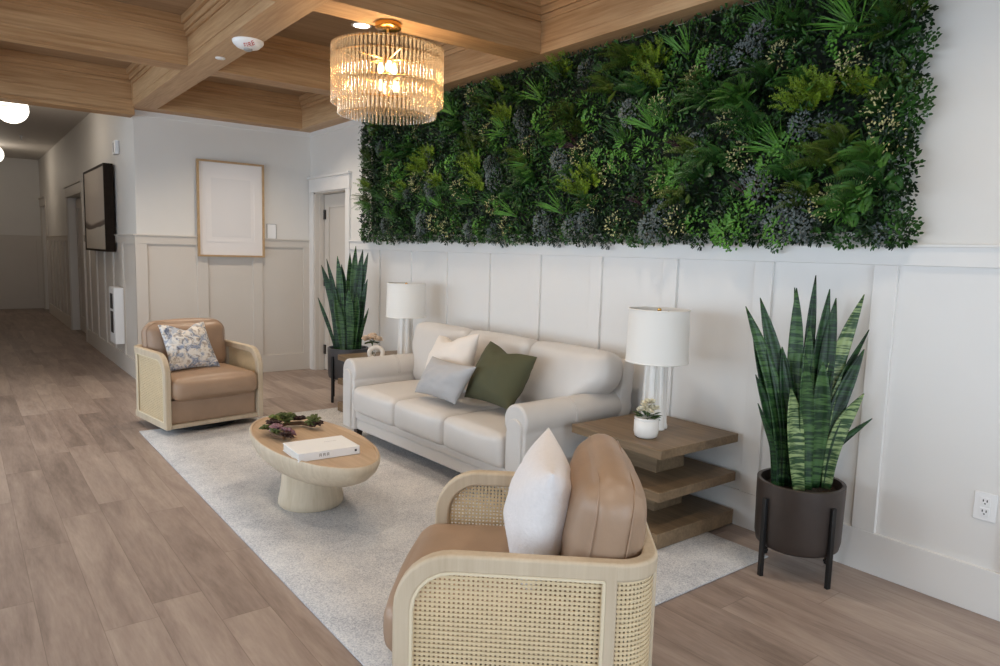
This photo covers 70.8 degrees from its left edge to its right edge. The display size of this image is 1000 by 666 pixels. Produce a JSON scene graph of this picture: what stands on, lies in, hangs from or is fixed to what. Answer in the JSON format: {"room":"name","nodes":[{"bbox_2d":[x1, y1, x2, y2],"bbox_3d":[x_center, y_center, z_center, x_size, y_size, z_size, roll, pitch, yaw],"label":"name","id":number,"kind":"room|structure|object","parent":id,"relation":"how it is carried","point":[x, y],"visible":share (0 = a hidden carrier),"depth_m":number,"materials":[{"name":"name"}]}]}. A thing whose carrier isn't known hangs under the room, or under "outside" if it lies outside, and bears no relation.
{"room":"lobby lounge","nodes":[
{"label":"lobby lounge","id":0,"kind":"room"},
{"bbox_2d":[0,157,40,235],"bbox_3d":[-10.613,-2.046,14.402,2.442,3.120,0.200,-3,8,-38],"label":"wall","id":1,"kind":"structure","parent":0,"point":[19,178],"depth_m":14.64,"materials":[{"name":"paint"}]},
{"bbox_2d":[0,235,43,308],"bbox_3d":[-10.563,-1.250,14.400,2.045,1.541,0.032,-3,8,-38],"label":"trim","id":2,"kind":"structure","parent":1,"relation":"attached to","point":[21,267],"depth_m":14.79,"materials":[{"name":"beige paint"}]},
{"bbox_2d":[38,113,132,329],"bbox_3d":[-6.716,-1.574,11.216,0.200,3.120,9.660,-3,8,-38],"label":"wall","id":3,"kind":"structure","parent":0,"point":[88,145],"depth_m":10.35,"materials":[{"name":"paint"}]},
{"bbox_2d":[38,196,50,312],"bbox_3d":[-9.338,-1.606,14.414,0.050,2.315,1.120,-3,8,-38],"label":"trim","id":4,"kind":"structure","parent":3,"relation":"attached to","point":[42,200],"depth_m":14.22,"materials":[{"name":"beige paint"}]},
{"bbox_2d":[47,235,70,328],"bbox_3d":[-8.039,-0.995,12.788,0.032,1.541,3.140,-3,8,-38],"label":"trim","id":5,"kind":"structure","parent":3,"relation":"attached to","point":[57,245],"depth_m":12.65,"materials":[{"name":"beige paint"}]},
{"bbox_2d":[63,180,87,341],"bbox_3d":[-6.509,-1.113,10.777,0.050,2.315,1.850,-3,8,-38],"label":"trim","id":6,"kind":"structure","parent":3,"relation":"attached to","point":[74,188],"depth_m":10.25,"materials":[{"name":"beige paint"}]},
{"bbox_2d":[75,198,85,332],"bbox_3d":[-6.399,-1.026,10.862,0.060,2.117,1.580,-3,8,-38],"label":"door","id":7,"kind":"structure","parent":3,"relation":"in","point":[78,201],"depth_m":11.30,"materials":[{"name":"beige paint"}]},
{"bbox_2d":[83,163,115,251],"bbox_3d":[-4.911,-1.505,8.596,0.097,0.995,1.550,-3,8,-38],"label":"picture","id":8,"kind":"object","parent":3,"relation":"attached to","point":[98,180],"visible":1,"depth_m":8.25,"materials":[{"name":"brown wood"}]},
{"bbox_2d":[83,234,137,378],"bbox_3d":[-4.851,-0.440,8.690,0.032,1.541,3.582,-3,8,-38],"label":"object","id":9,"kind":"structure","parent":3,"relation":"attached to","point":[104,270],"depth_m":8.39,"materials":[{"name":"beige paint"}]},
{"bbox_2d":[112,140,118,154],"bbox_3d":[-4.254,-2.050,7.778,0.047,0.150,0.170,-3,8,-38],"label":"wall sensor","id":10,"kind":"object","parent":3,"relation":"attached to","point":[115,144],"visible":1,"depth_m":7.72,"materials":[{"name":"white plastic"}]},
{"bbox_2d":[109,286,124,343],"bbox_3d":[-4.331,-0.204,7.944,0.099,0.630,0.320,-3,8,-38],"label":"wall heater","id":11,"kind":"object","parent":3,"relation":"attached to","point":[116,297],"visible":1,"depth_m":7.83,"materials":[{"name":"white plastic"}]},
{"bbox_2d":[0,0,434,159],"bbox_3d":[-4.796,-2.522,5.674,7.558,0.120,20.900,-3,8,-38],"label":"ceiling","id":12,"kind":"structure","parent":0,"point":[318,28],"depth_m":6.38,"materials":[{"name":"brown wood"}]},
{"bbox_2d":[0,148,3,161],"bbox_3d":[-8.991,-3.178,12.452,0.354,0.340,0.354,-3,8,-38],"label":"globe light","id":13,"kind":"object","parent":12,"relation":"hanging from","point":[1,150],"visible":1,"depth_m":12.46,"materials":[{"name":"white glass"}]},
{"bbox_2d":[0,101,29,122],"bbox_3d":[-5.618,-2.587,8.084,0.354,0.340,0.354,-3,8,-38],"label":"globe light","id":14,"kind":"object","parent":12,"relation":"hanging from","point":[9,112],"visible":0.59,"depth_m":8.00,"materials":[{"name":"white glass"}]},
{"bbox_2d":[0,48,134,117],"bbox_3d":[-5.723,-2.248,5.351,5.272,0.443,0.256,-3,8,-38],"label":"ceiling beam","id":15,"kind":"structure","parent":12,"relation":"attached to","point":[26,78],"depth_m":6.54,"materials":[{"name":"brown wood"}]},
{"bbox_2d":[0,0,390,103],"bbox_3d":[-3.799,-2.111,4.254,6.972,0.360,0.317,-3,8,-38],"label":"ceiling beam","id":16,"kind":"structure","parent":12,"relation":"attached to","point":[110,29],"depth_m":5.09,"materials":[{"name":"brown wood"}]},
{"bbox_2d":[131,80,301,130],"bbox_3d":[-2.952,-2.448,7.440,1.723,0.360,0.276,-3,8,-38],"label":"ceiling beam","id":17,"kind":"structure","parent":12,"relation":"attached to","point":[209,100],"depth_m":7.46,"materials":[{"name":"brown wood"}]},
{"bbox_2d":[126,0,328,108],"bbox_3d":[-0.320,-1.851,2.838,0.327,0.361,10.440,-3,8,-38],"label":"ceiling beam","id":18,"kind":"structure","parent":12,"relation":"attached to","point":[210,26],"depth_m":4.85,"materials":[{"name":"brown wood"}]},
{"bbox_2d":[232,36,263,51],"bbox_3d":[-1.644,-1.872,4.589,0.196,0.066,0.201,-3,8,-38],"label":"smoke detector","id":19,"kind":"object","parent":18,"relation":"attached to","point":[248,44],"visible":1,"depth_m":4.53,"materials":[{"name":"white plastic"}]},
{"bbox_2d":[351,22,371,28],"bbox_3d":[-1.039,-2.307,5.275,0.156,0.006,0.156,-3,8,-38],"label":"recessed light","id":20,"kind":"object","parent":12,"relation":"in","point":[359,25],"visible":0.89,"depth_m":5.28,"materials":[{"name":"white plastic"}]},
{"bbox_2d":[271,0,543,60],"bbox_3d":[-2.555,-1.894,2.655,6.972,0.360,0.342,-3,8,-38],"label":"ceiling beam","id":21,"kind":"structure","parent":12,"relation":"attached to","point":[510,29],"depth_m":4.36,"materials":[{"name":"brown wood"}]},
{"bbox_2d":[330,19,443,124],"bbox_3d":[-0.666,-1.562,4.176,0.665,0.535,0.664,-3,8,-38],"label":"chandelier","id":22,"kind":"object","parent":21,"relation":"hanging from","point":[389,27],"visible":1,"depth_m":4.08,"materials":[{"name":"gold metal"}]},
{"bbox_2d":[296,0,758,132],"bbox_3d":[0.943,-1.941,3.936,0.246,0.358,10.640,-3,8,-38],"label":"ceiling beam","id":23,"kind":"structure","parent":12,"relation":"attached to","point":[570,26],"depth_m":4.60,"materials":[{"name":"brown wood"}]},
{"bbox_2d":[129,115,309,239],"bbox_3d":[-3.047,-1.089,7.854,1.866,3.120,0.200,-3,8,-38],"label":"wall","id":24,"kind":"structure","parent":0,"point":[164,153],"depth_m":7.48,"materials":[{"name":"paint"}]},
{"bbox_2d":[135,234,309,372],"bbox_3d":[-3.006,-0.292,7.846,1.891,1.541,0.032,-3,8,-38],"label":"trim","id":25,"kind":"structure","parent":24,"relation":"attached to","point":[262,303],"depth_m":7.91,"materials":[{"name":"beige paint"}]},
{"bbox_2d":[196,158,264,257],"bbox_3d":[-2.947,-1.352,7.716,0.715,1.030,0.040,-3,8,-38],"label":"framed print","id":26,"kind":"object","parent":24,"relation":"attached to","point":[229,195],"visible":1,"depth_m":7.71,"materials":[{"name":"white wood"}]},
{"bbox_2d":[135,110,362,137],"bbox_3d":[-2.548,-2.202,7.110,1.878,0.070,1.340,-3,8,-38],"label":"trim","id":27,"kind":"structure","parent":24,"relation":"attached to","point":[137,112],"depth_m":7.58,"materials":[{"name":"paint"}]},
{"bbox_2d":[267,224,275,238],"bbox_3d":[-2.614,-1.164,8.044,0.108,0.164,0.014,-3,8,-38],"label":"wall plate","id":28,"kind":"object","parent":24,"relation":"attached to","point":[271,228],"visible":1,"depth_m":8.04,"materials":[{"name":"white plastic"}]},
{"bbox_2d":[0,308,999,665],"bbox_3d":[-4.492,0.673,6.344,8.558,0.120,20.900,-3,8,-38],"label":"floor","id":29,"kind":"structure","parent":0,"point":[109,556],"depth_m":3.09,"materials":[{"name":"brown wood"}]},
{"bbox_2d":[134,318,262,430],"bbox_3d":[-2.452,0.313,5.720,0.799,0.825,0.777,8,9,44],"label":"armchair","id":30,"kind":"object","parent":29,"relation":"on","point":[198,397],"visible":0.94,"depth_m":5.56,"materials":[{"name":"brown leather"}]},
{"bbox_2d":[142,318,225,365],"bbox_3d":[-2.631,0.101,5.874,0.274,0.447,0.663,8,9,44],"label":"cushion","id":31,"kind":"object","parent":30,"relation":"on","point":[152,339],"depth_m":5.82,"materials":[{"name":"beige leather"}]},
{"bbox_2d":[158,321,219,371],"bbox_3d":[-2.492,0.101,5.650,0.249,0.355,0.400,8,9,43],"label":"throw pillow","id":32,"kind":"object","parent":30,"relation":"on","point":[191,347],"visible":1,"depth_m":5.57,"materials":[{"name":"fabric"}]},
{"bbox_2d":[171,363,256,401],"bbox_3d":[-2.398,0.388,5.674,0.644,0.230,0.675,8,9,44],"label":"seat cushion","id":33,"kind":"object","parent":30,"relation":"on","point":[225,382],"depth_m":5.48,"materials":[{"name":"beige leather"}]},
{"bbox_2d":[318,246,368,402],"bbox_3d":[-1.502,-0.092,6.732,0.479,1.479,0.386,0,7,-12],"label":"snake plant","id":34,"kind":"object","parent":29,"relation":"on","point":[347,299],"visible":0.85,"depth_m":6.73,"materials":[{"name":"green plant"}]},
{"bbox_2d":[139,407,767,665],"bbox_3d":[-0.731,0.929,4.438,2.035,0.011,4.080,-3,8,-38],"label":"area rug","id":35,"kind":"object","parent":29,"relation":"on","point":[343,562],"visible":0.45,"depth_m":3.63,"materials":[{"name":"fabric"}]},
{"bbox_2d":[249,417,380,512],"bbox_3d":[-1.071,0.778,3.986,0.550,0.371,1.280,-3,8,-38],"label":"coffee table","id":36,"kind":"object","parent":35,"relation":"on","point":[312,486],"visible":0.88,"depth_m":3.83,"materials":[{"name":"brown wood"}]},
{"bbox_2d":[259,412,323,439],"bbox_3d":[-1.254,0.529,4.101,0.333,0.094,0.397,4,7,20],"label":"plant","id":37,"kind":"object","parent":36,"relation":"on","point":[274,424],"visible":1,"depth_m":4.15,"materials":[{"name":"green plant"}]},
{"bbox_2d":[249,428,380,486],"bbox_3d":[-1.069,0.684,3.976,0.550,0.180,1.280,-3,8,-38],"label":"tabletop","id":38,"kind":"object","parent":36,"relation":"attached to","point":[342,471],"depth_m":3.63,"materials":[{"name":"brown wood"}]},
{"bbox_2d":[283,435,359,462],"bbox_3d":[-0.948,0.611,3.727,0.330,0.045,0.250,-3,8,-35],"label":"book","id":39,"kind":"object","parent":36,"relation":"on","point":[334,446],"visible":1,"depth_m":3.68,"materials":[{"name":"white paper"}]},
{"bbox_2d":[338,350,396,411],"bbox_3d":[-1.001,0.460,6.209,0.640,0.504,0.630,-3,8,-38],"label":"side table","id":40,"kind":"object","parent":35,"relation":"on","point":[342,357],"visible":0.16,"depth_m":6.23,"materials":[{"name":"brown wood"}]},
{"bbox_2d":[338,378,342,384],"bbox_3d":[-1.000,0.446,6.207,0.640,0.050,0.630,-3,8,-38],"label":"shelf","id":41,"kind":"object","parent":40,"relation":"attached to","point":[340,380],"depth_m":6.21,"materials":[{"name":"brown wood"}]},
{"bbox_2d":[361,333,382,355],"bbox_3d":[-1.120,0.103,6.148,0.163,0.208,0.167,-3,8,-38],"label":"flowers","id":42,"kind":"object","parent":40,"relation":"on","point":[374,336],"visible":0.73,"depth_m":6.12,"materials":[{"name":"white plant"}]},
{"bbox_2d":[367,345,384,356],"bbox_3d":[-1.039,0.170,5.891,0.149,0.137,0.054,2,6,2],"label":"ring ornament","id":43,"kind":"object","parent":40,"relation":"on","point":[374,347],"visible":0.7,"depth_m":5.88,"materials":[{"name":"beige ceramic"}]},
{"bbox_2d":[386,282,425,353],"bbox_3d":[-0.805,-0.102,6.011,0.343,0.663,0.343,6,8,32],"label":"table lamp","id":44,"kind":"object","parent":40,"relation":"on","point":[406,301],"visible":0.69,"depth_m":5.88,"materials":[{"name":"white fabric"}]},
{"bbox_2d":[343,322,633,491],"bbox_3d":[-0.193,0.447,4.866,0.950,0.878,2.130,-4,8,-40],"label":"sofa","id":45,"kind":"object","parent":35,"relation":"on","point":[567,385],"visible":0.7,"depth_m":4.41,"materials":[{"name":"beige leather"}]},
{"bbox_2d":[354,380,430,425],"bbox_3d":[-0.655,0.508,5.254,0.731,0.251,0.583,-4,8,-40],"label":"seat cushion","id":46,"kind":"object","parent":45,"relation":"on","point":[375,401],"depth_m":5.05,"materials":[{"name":"white fabric"}]},
{"bbox_2d":[412,322,473,379],"bbox_3d":[-0.448,0.181,5.496,0.311,0.502,0.711,-4,8,-40],"label":"cushion","id":47,"kind":"object","parent":45,"relation":"on","point":[425,335],"depth_m":5.47,"materials":[{"name":"white fabric"}]},
{"bbox_2d":[415,356,475,403],"bbox_3d":[-0.366,0.311,4.650,0.186,0.257,0.600,-3,8,-38],"label":"throw pillow","id":48,"kind":"object","parent":45,"relation":"on","point":[442,379],"visible":1,"depth_m":4.55,"materials":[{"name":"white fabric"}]},
{"bbox_2d":[394,392,501,444],"bbox_3d":[-0.285,0.568,4.818,0.734,0.252,0.585,-4,8,-40],"label":"seat cushion","id":49,"kind":"object","parent":45,"relation":"on","point":[420,419],"depth_m":4.61,"materials":[{"name":"beige leather"}]},
{"bbox_2d":[424,334,478,389],"bbox_3d":[-0.349,0.167,4.962,0.235,0.370,0.580,-3,8,-38],"label":"throw pillow","id":50,"kind":"object","parent":45,"relation":"on","point":[462,351],"visible":0.62,"depth_m":4.83,"materials":[{"name":"beige fabric"}]},
{"bbox_2d":[443,408,506,467],"bbox_3d":[0.084,0.628,4.381,0.731,0.251,0.584,-4,8,-40],"label":"seat cushion","id":51,"kind":"object","parent":45,"relation":"on","point":[476,437],"depth_m":4.17,"materials":[{"name":"white fabric"}]},
{"bbox_2d":[464,341,536,409],"bbox_3d":[-0.006,0.265,4.497,0.281,0.360,0.510,-3,8,-38],"label":"throw pillow","id":52,"kind":"object","parent":45,"relation":"on","point":[499,377],"visible":0.95,"depth_m":4.36,"materials":[{"name":"green fabric"}]},
{"bbox_2d":[463,330,538,403],"bbox_3d":[-0.005,0.253,4.971,0.315,0.506,0.713,-4,8,-40],"label":"cushion","id":53,"kind":"object","parent":45,"relation":"on","point":[509,343],"depth_m":4.83,"materials":[{"name":"green fabric"}]},
{"bbox_2d":[520,341,622,402],"bbox_3d":[0.437,0.325,4.448,0.310,0.502,0.712,-4,8,-40],"label":"cushion","id":54,"kind":"object","parent":45,"relation":"on","point":[593,375],"depth_m":4.29,"materials":[{"name":"beige leather"}]},
{"bbox_2d":[572,412,737,549],"bbox_3d":[0.839,0.775,3.885,0.640,0.504,0.630,-3,8,-38],"label":"side table","id":55,"kind":"object","parent":35,"relation":"on","point":[668,478],"visible":0.73,"depth_m":3.74,"materials":[{"name":"brown wood"}]},
{"bbox_2d":[632,398,661,438],"bbox_3d":[0.762,0.440,3.661,0.146,0.206,0.150,-1,7,-19],"label":"potted plant","id":56,"kind":"object","parent":55,"relation":"on","point":[646,425],"visible":1,"depth_m":3.63,"materials":[{"name":"white ceramic"}]},
{"bbox_2d":[625,306,690,430],"bbox_3d":[0.855,0.193,3.844,0.343,0.663,0.343,6,8,32],"label":"table lamp","id":57,"kind":"object","parent":55,"relation":"on","point":[657,337],"visible":0.78,"depth_m":3.70,"materials":[{"name":"linen"},{"name":"clear glass"},{"name":"brass"}]},
{"bbox_2d":[633,456,735,502],"bbox_3d":[0.839,0.761,3.884,0.640,0.050,0.630,-3,8,-38],"label":"shelf","id":58,"kind":"object","parent":55,"relation":"attached to","point":[659,485],"depth_m":3.71,"materials":[{"name":"brown wood"}]},
{"bbox_2d":[383,434,657,665],"bbox_3d":[0.061,0.772,2.309,0.799,0.825,0.777,2,6,4],"label":"armchair","id":59,"kind":"object","parent":29,"relation":"on","point":[458,597],"visible":0.98,"depth_m":1.95,"materials":[{"name":"beige wicker"}]},
{"bbox_2d":[383,523,593,665],"bbox_3d":[-0.018,0.836,2.322,0.644,0.230,0.675,2,6,4],"label":"seat cushion","id":60,"kind":"object","parent":59,"relation":"on","point":[436,537],"depth_m":2.18,"materials":[{"name":"beige leather"}]},
{"bbox_2d":[503,428,571,589],"bbox_3d":[0.130,0.562,2.284,0.230,0.410,0.466,3,7,10],"label":"throw pillow","id":61,"kind":"object","parent":59,"relation":"on","point":[537,499],"visible":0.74,"depth_m":2.10,"materials":[{"name":"white fabric"}]},
{"bbox_2d":[559,434,646,616],"bbox_3d":[0.322,0.593,2.271,0.274,0.447,0.663,2,6,4],"label":"cushion","id":62,"kind":"object","parent":59,"relation":"on","point":[606,515],"depth_m":1.98,"materials":[{"name":"beige leather"}]},
{"bbox_2d":[745,275,871,589],"bbox_3d":[1.409,0.430,3.258,0.434,1.390,0.417,-3,8,-38],"label":"snake plant","id":63,"kind":"object","parent":29,"relation":"on","point":[805,394],"visible":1,"depth_m":3.24,"materials":[{"name":"green plant"}]},
{"bbox_2d":[634,414,658,438],"bbox_3d":[0.763,0.489,3.667,0.128,0.106,0.128,-3,8,-38],"label":"plant pot","id":64,"kind":"object","parent":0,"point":[646,426],"depth_m":3.62,"materials":[{"name":"white ceramic"}]},
{"bbox_2d":[310,0,999,244],"bbox_3d":[1.019,-0.571,4.308,0.200,3.120,10.840,-3,8,-38],"label":"wall","id":65,"kind":"structure","parent":0,"point":[957,201],"depth_m":2.96,"materials":[{"name":"paint"}]},
{"bbox_2d":[307,171,351,369],"bbox_3d":[-1.939,-0.637,7.941,0.053,2.265,1.098,-3,8,-38],"label":"trim","id":66,"kind":"structure","parent":65,"relation":"attached to","point":[339,180],"depth_m":7.99,"materials":[{"name":"paint"}]},
{"bbox_2d":[314,189,344,369],"bbox_3d":[-1.850,-0.557,8.035,0.201,2.090,0.870,-3,8,-38],"label":"door frame","id":67,"kind":"structure","parent":65,"relation":"attached to","point":[318,196],"depth_m":8.30,"materials":[{"name":"beige paint"}]},
{"bbox_2d":[323,192,344,369],"bbox_3d":[-1.835,-0.551,8.041,0.060,2.067,0.851,-3,8,-38],"label":"door","id":68,"kind":"structure","parent":65,"relation":"in","point":[334,204],"depth_m":8.14,"materials":[{"name":"beige paint"}]},
{"bbox_2d":[350,0,942,253],"bbox_3d":[0.159,-1.263,4.978,0.324,1.328,5.290,-3,8,-37],"label":"wall","id":69,"kind":"structure","parent":65,"relation":"attached to","point":[770,118],"depth_m":3.90,"materials":[{"name":"green plant"}]},
{"bbox_2d":[349,240,999,620],"bbox_3d":[1.377,0.301,3.719,0.032,1.541,9.808,-3,8,-38],"label":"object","id":70,"kind":"structure","parent":65,"relation":"attached to","point":[928,378],"depth_m":3.38,"materials":[{"name":"paint"}]},
{"bbox_2d":[972,490,997,522],"bbox_3d":[2.020,0.724,2.928,0.010,0.120,0.084,-3,8,-38],"label":"wall outlet","id":71,"kind":"object","parent":65,"relation":"attached to","point":[985,504],"visible":1,"depth_m":2.92,"materials":[{"name":"white plastic"}]},
{"bbox_2d":[979,497,990,516],"bbox_3d":[2.019,0.724,2.927,0.005,0.078,0.036,-3,8,-38],"label":"receptacle","id":72,"kind":"object","parent":71,"relation":"attached to","point":[984,502],"depth_m":2.93,"materials":[{"name":"white plastic"}]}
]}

